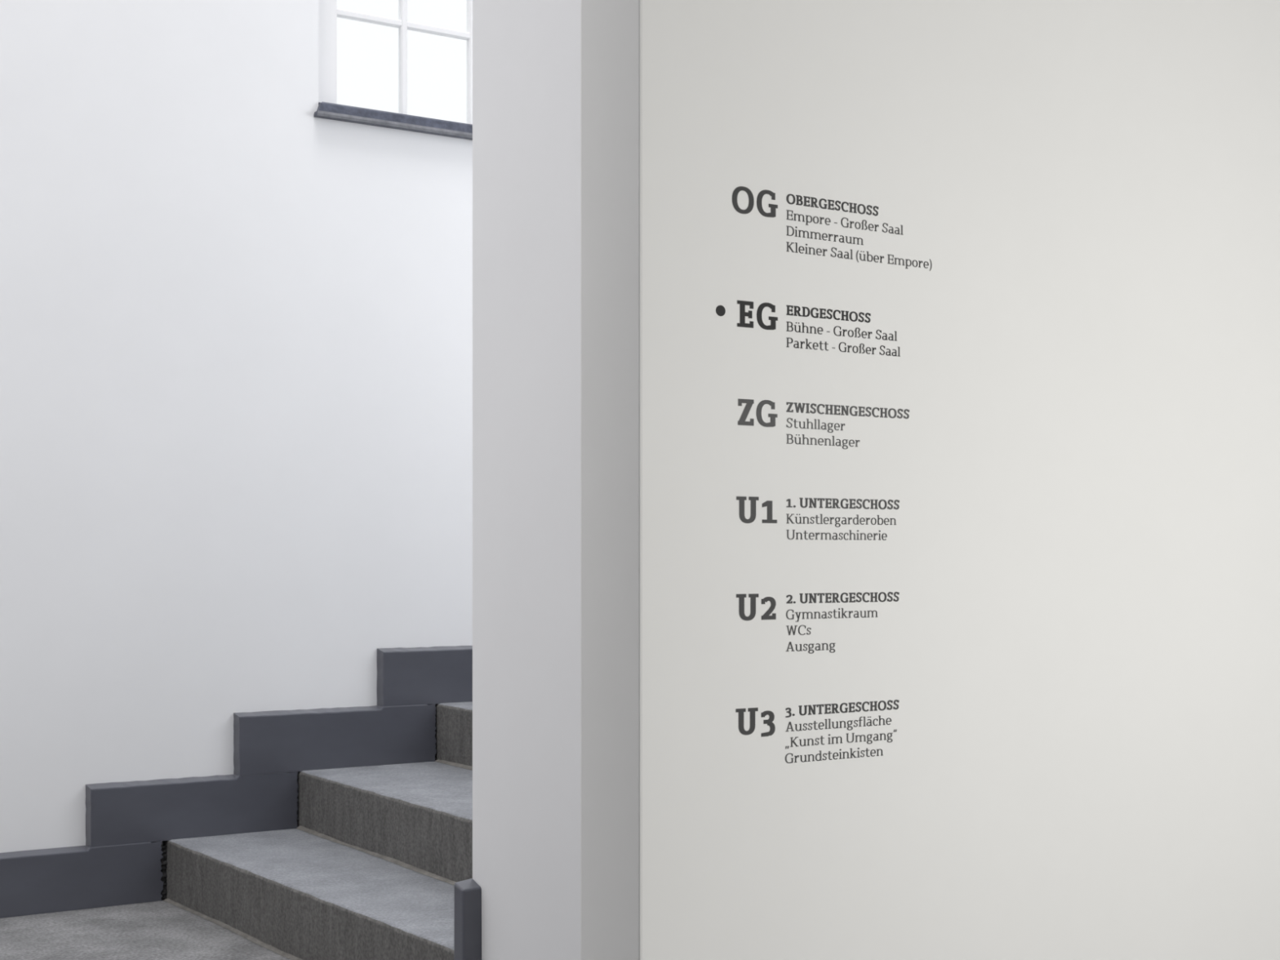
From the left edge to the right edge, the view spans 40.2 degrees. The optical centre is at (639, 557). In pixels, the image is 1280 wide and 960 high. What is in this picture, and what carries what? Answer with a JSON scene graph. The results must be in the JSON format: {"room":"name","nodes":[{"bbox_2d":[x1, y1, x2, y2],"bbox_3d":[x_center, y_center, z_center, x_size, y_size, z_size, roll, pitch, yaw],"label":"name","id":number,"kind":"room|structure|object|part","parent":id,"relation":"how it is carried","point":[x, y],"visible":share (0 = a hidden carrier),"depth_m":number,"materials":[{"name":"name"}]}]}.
{"room":"theater stairwell","nodes":[
{"label":"theater stairwell","id":0,"kind":"room"},
{"bbox_2d":[0,898,290,959],"bbox_3d":[0.842,1.079,1.917,6.900,0.200,8.300,0,0,-33],"label":"floor","id":1,"kind":"structure","parent":0,"point":[162,930],"depth_m":4.53,"materials":[{"name":"stone"}]},
{"bbox_2d":[163,701,472,959],"bbox_3d":[-0.127,0.628,4.714,1.765,0.700,1.888,0,0,-33],"label":"staircase","id":2,"kind":"structure","parent":1,"relation":"on","point":[372,864],"depth_m":4.56,"materials":[{"name":"stone"}]},
{"bbox_2d":[0,0,472,853],"bbox_3d":[-1.240,-1.421,5.311,6.700,4.800,0.320,0,0,-33],"label":"wall","id":3,"kind":"structure","parent":0,"point":[236,320],"depth_m":5.10,"materials":[{"name":"white paint"}]},
{"bbox_2d":[0,645,472,918],"bbox_3d":[-2.106,0.629,4.533,4.362,0.699,0.039,0,0,-33],"label":"baseboard","id":4,"kind":"structure","parent":3,"relation":"attached to","point":[122,860],"depth_m":5.13,"materials":[{"name":"grey paint"}]},
{"bbox_2d":[313,0,472,140],"bbox_3d":[-0.533,-2.186,5.636,1.140,1.711,0.154,0,0,-33],"label":"window","id":5,"kind":"structure","parent":3,"relation":"in","point":[328,108],"depth_m":5.44,"materials":[{"name":"white paint"}]},
{"bbox_3d":[-0.563,-2.199,5.669,1.095,1.685,0.065,0,0,-33],"label":"frame","id":6,"kind":"part","parent":5,"relation":"part of","materials":[{"name":"white paint"}]},
{"bbox_3d":[-0.515,-1.354,5.608,1.140,0.048,0.089,0,0,-33],"label":"sill","id":7,"kind":"part","parent":5,"relation":"part of","materials":[{"name":"stone"}]},
{"bbox_2d":[472,0,581,959],"bbox_3d":[1.426,-1.421,4.049,3.600,4.800,0.912,0,0,-33],"label":"wall","id":8,"kind":"structure","parent":0,"point":[526,54],"depth_m":3.27,"materials":[{"name":"paint"}]},
{"bbox_2d":[453,878,481,959],"bbox_3d":[-0.337,0.805,3.422,0.040,0.346,0.044,0,0,-33],"label":"baseboard","id":9,"kind":"structure","parent":8,"relation":"attached to","point":[467,893],"depth_m":3.41,"materials":[{"name":"grey paint"}]},
{"bbox_2d":[581,0,1279,959],"bbox_3d":[1.593,-1.421,3.517,3.900,4.800,0.159,0,0,-33],"label":"wall","id":10,"kind":"structure","parent":0,"point":[1078,649],"depth_m":2.68,"materials":[{"name":"paint"}]},
{"bbox_2d":[715,300,900,356],"bbox_3d":[0.250,-0.334,2.550,0.341,0.062,0.001,0,0,-33],"label":"entry","id":11,"kind":"object","parent":10,"relation":"attached to","point":[720,309],"visible":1,"depth_m":2.54,"materials":[{"name":"black paint"}]},
{"bbox_2d":[735,699,898,763],"bbox_3d":[0.263,0.256,2.559,0.304,0.083,0.001,0,0,-33],"label":"entry","id":12,"kind":"object","parent":10,"relation":"attached to","point":[769,722],"visible":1,"depth_m":2.56,"materials":[{"name":"black paint"}]},
{"bbox_2d":[736,591,898,653],"bbox_3d":[0.264,0.096,2.559,0.304,0.088,0.001,0,0,-33],"label":"entry","id":13,"kind":"object","parent":10,"relation":"attached to","point":[753,597],"visible":1,"depth_m":2.54,"materials":[{"name":"black paint"}]},
{"bbox_2d":[736,496,899,540],"bbox_3d":[0.264,-0.057,2.560,0.304,0.061,0.001,0,0,-33],"label":"entry","id":14,"kind":"object","parent":10,"relation":"attached to","point":[741,499],"visible":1,"depth_m":2.56,"materials":[{"name":"black paint"}]},
{"bbox_2d":[737,398,909,448],"bbox_3d":[0.274,-0.193,2.566,0.321,0.066,0.001,0,0,-33],"label":"entry","id":15,"kind":"object","parent":10,"relation":"attached to","point":[749,402],"visible":1,"depth_m":2.55,"materials":[{"name":"black paint"}]},
{"bbox_2d":[732,186,931,271],"bbox_3d":[0.288,-0.482,2.575,0.377,0.089,0.001,0,0,-33],"label":"entry","id":16,"kind":"object","parent":10,"relation":"attached to","point":[735,192],"visible":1,"depth_m":2.56,"materials":[{"name":"black paint"}]}
]}

